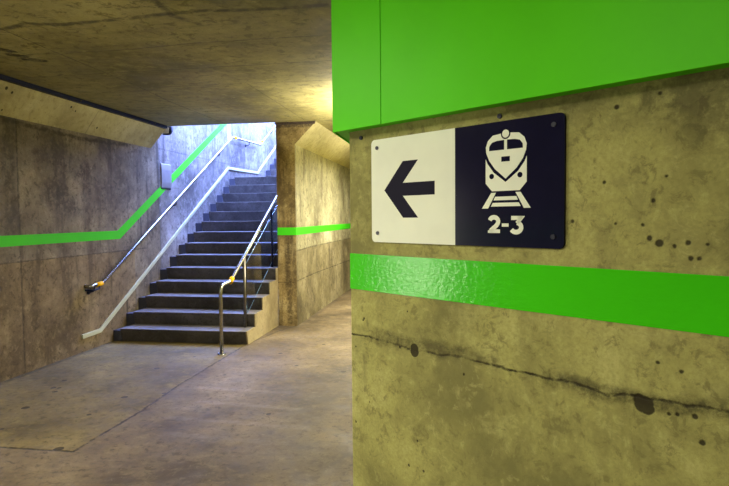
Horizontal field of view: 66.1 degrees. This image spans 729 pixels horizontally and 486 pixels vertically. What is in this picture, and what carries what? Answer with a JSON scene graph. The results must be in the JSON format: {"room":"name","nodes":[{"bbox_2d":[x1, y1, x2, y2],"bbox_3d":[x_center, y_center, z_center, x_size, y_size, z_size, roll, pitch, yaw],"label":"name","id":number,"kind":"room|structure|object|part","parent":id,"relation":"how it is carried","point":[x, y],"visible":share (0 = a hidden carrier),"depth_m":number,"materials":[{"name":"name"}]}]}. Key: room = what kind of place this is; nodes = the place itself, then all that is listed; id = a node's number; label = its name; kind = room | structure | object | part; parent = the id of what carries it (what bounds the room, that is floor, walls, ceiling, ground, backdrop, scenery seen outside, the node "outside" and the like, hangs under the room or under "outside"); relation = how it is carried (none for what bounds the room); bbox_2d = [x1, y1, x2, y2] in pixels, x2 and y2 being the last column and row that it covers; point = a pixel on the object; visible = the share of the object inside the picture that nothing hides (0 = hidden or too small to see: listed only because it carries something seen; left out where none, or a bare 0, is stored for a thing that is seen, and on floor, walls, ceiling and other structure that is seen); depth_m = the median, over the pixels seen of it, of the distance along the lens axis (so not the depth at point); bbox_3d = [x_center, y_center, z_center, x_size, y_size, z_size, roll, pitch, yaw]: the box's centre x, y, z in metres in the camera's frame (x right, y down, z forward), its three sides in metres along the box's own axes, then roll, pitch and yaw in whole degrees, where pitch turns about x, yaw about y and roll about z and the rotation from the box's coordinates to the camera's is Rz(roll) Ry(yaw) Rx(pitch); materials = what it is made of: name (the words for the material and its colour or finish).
{"room":"railway station","nodes":[
{"label":"railway station","id":0,"kind":"room"},
{"bbox_2d":[0,80,275,381],"bbox_3d":[-3.373,-1.271,7.379,0.490,5.500,21.600,0,3,9],"label":"wall","id":1,"kind":"structure","parent":0,"point":[80,184],"depth_m":6.74,"materials":[{"name":"concrete"}]},
{"bbox_2d":[160,163,171,189],"bbox_3d":[-3.068,-1.027,8.660,0.022,0.390,0.300,0,3,9],"label":"electrical box","id":2,"kind":"object","parent":1,"relation":"attached to","point":[165,169],"depth_m":8.63,"materials":[{"name":"grey metal"}]},
{"bbox_2d":[162,126,172,134],"bbox_3d":[-2.961,-1.682,8.406,0.144,0.125,0.064,0,3,9],"label":"cable elbow","id":3,"kind":"object","parent":1,"relation":"attached to","point":[169,130],"visible":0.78,"depth_m":8.38,"materials":[{"name":"paint"}]},
{"bbox_2d":[82,145,275,338],"bbox_3d":[-2.635,-1.272,11.339,0.022,4.386,9.604,0,3,9],"label":"trim","id":4,"kind":"structure","parent":1,"relation":"attached to","point":[181,227],"depth_m":8.53,"materials":[{"name":"white paint"}]},
{"bbox_2d":[84,124,275,294],"bbox_3d":[-2.606,-1.785,11.235,0.114,4.390,9.321,0,3,9],"label":"handrail","id":5,"kind":"object","parent":1,"relation":"attached to","point":[98,284],"visible":0.91,"depth_m":8.36,"materials":[{"name":"silver metal"}]},
{"bbox_2d":[0,0,341,138],"bbox_3d":[1.232,-1.930,8.327,8.620,0.300,25.000,0,3,9],"label":"ceiling","id":6,"kind":"structure","parent":0,"point":[165,62],"depth_m":4.72,"materials":[{"name":"concrete"}]},
{"bbox_2d":[0,74,166,128],"bbox_3d":[-3.877,-1.433,2.534,0.058,0.043,11.700,0,3,9],"label":"cable trunking","id":7,"kind":"object","parent":6,"relation":"attached to","point":[2,77],"visible":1,"depth_m":6.27,"materials":[{"name":"paint"}]},
{"bbox_2d":[0,289,352,485],"bbox_3d":[1.262,1.287,8.480,8.620,0.200,25.000,0,3,9],"label":"floor","id":8,"kind":"structure","parent":0,"point":[275,409],"depth_m":4.56,"materials":[{"name":"concrete"}]},
{"bbox_2d":[113,176,278,343],"bbox_3d":[-1.927,-0.054,9.988,1.844,2.394,5.849,0,3,9],"label":"staircase","id":9,"kind":"structure","parent":8,"relation":"on","point":[183,306],"depth_m":8.12,"materials":[{"name":"concrete"}]},
{"bbox_2d":[217,195,277,354],"bbox_3d":[-1.334,-0.235,8.667,0.100,2.868,4.510,0,3,9],"label":"balustrade","id":10,"kind":"object","parent":9,"relation":"attached to","point":[260,259],"visible":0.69,"depth_m":7.66,"materials":[{"name":"silver metal"}]},
{"bbox_3d":[-1.557,0.645,7.281,0.037,0.906,0.038,0,3,9],"label":"post","id":11,"kind":"part","parent":10,"relation":"part of","materials":[{"name":"silver metal"}]},
{"bbox_3d":[-1.468,0.278,7.832,0.010,1.267,1.020,0,3,9],"label":"glass panel","id":12,"kind":"part","parent":10,"relation":"part of","materials":[{"name":"blue"}]},
{"bbox_3d":[-1.385,-0.078,8.354,0.037,0.877,0.038,0,3,9],"label":"post","id":13,"kind":"part","parent":10,"relation":"part of","materials":[{"name":"metal"}]},
{"bbox_3d":[-1.294,-0.440,8.919,0.010,1.319,1.110,0,3,9],"label":"glass panel","id":14,"kind":"part","parent":10,"relation":"part of","materials":[{"name":"blue"}]},
{"bbox_2d":[266,158,276,176],"bbox_3d":[-1.116,-2.283,15.071,1.828,1.860,4.687,0,3,9],"label":"staircase","id":15,"kind":"structure","parent":9,"relation":"on","point":[272,172],"depth_m":13.25,"materials":[{"name":"concrete"}]},
{"bbox_2d":[276,121,350,325],"bbox_3d":[0.016,-1.333,14.332,0.600,4.500,12.603,0,3,9],"label":"wall","id":16,"kind":"structure","parent":0,"point":[313,163],"depth_m":8.87,"materials":[{"name":"concrete"}]},
{"bbox_2d":[275,121,314,124],"bbox_3d":[-1.002,-1.729,8.075,0.590,0.035,0.028,0,3,9],"label":"trim","id":17,"kind":"structure","parent":16,"relation":"attached to","point":[300,122],"depth_m":8.06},
{"bbox_2d":[350,67,728,485],"bbox_3d":[3.114,-0.367,9.520,3.985,2.970,21.199,0,3,9],"label":"wall","id":18,"kind":"structure","parent":0,"point":[601,358],"depth_m":1.65,"materials":[{"name":"concrete"}]},
{"bbox_2d":[371,113,565,248],"bbox_3d":[0.311,-0.196,1.953,0.012,0.406,0.816,-3,4,-44],"label":"direction sign","id":19,"kind":"object","parent":18,"relation":"attached to","point":[501,183],"visible":1,"depth_m":1.88,"materials":[{"name":"metal"}]},
{"bbox_3d":[0.173,-0.201,2.098,0.004,0.405,0.414,-3,4,-44],"label":"arrow panel","id":20,"kind":"part","parent":19,"relation":"part of","materials":[{"name":"white metal"}]},
{"bbox_3d":[0.452,-0.270,1.796,0.001,0.016,0.031,-3,4,-44],"label":"train plate","id":21,"kind":"part","parent":19,"relation":"part of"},
{"bbox_3d":[0.454,-0.190,1.803,0.004,0.405,0.400,-3,4,-44],"label":"platform panel","id":22,"kind":"part","parent":19,"relation":"part of","materials":[{"name":"black metal"}]},
{"bbox_2d":[331,0,728,143],"bbox_3d":[1.276,-0.914,0.930,0.759,1.023,5.302,-2,3,-35],"label":"fascia","id":23,"kind":"object","parent":18,"relation":"attached to","point":[394,62],"visible":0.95,"depth_m":1.72,"materials":[{"name":"green paint"}]},
{"bbox_3d":[-0.050,-0.990,2.784,0.006,1.023,1.031,0,3,9],"label":"panel","id":24,"kind":"part","parent":23,"relation":"part of","materials":[{"name":"green metal"}]},
{"bbox_3d":[-0.038,-0.961,2.177,0.004,1.023,0.276,-3,4,-44],"label":"panel","id":25,"kind":"part","parent":23,"relation":"part of","materials":[{"name":"green ceramic"}]}
]}

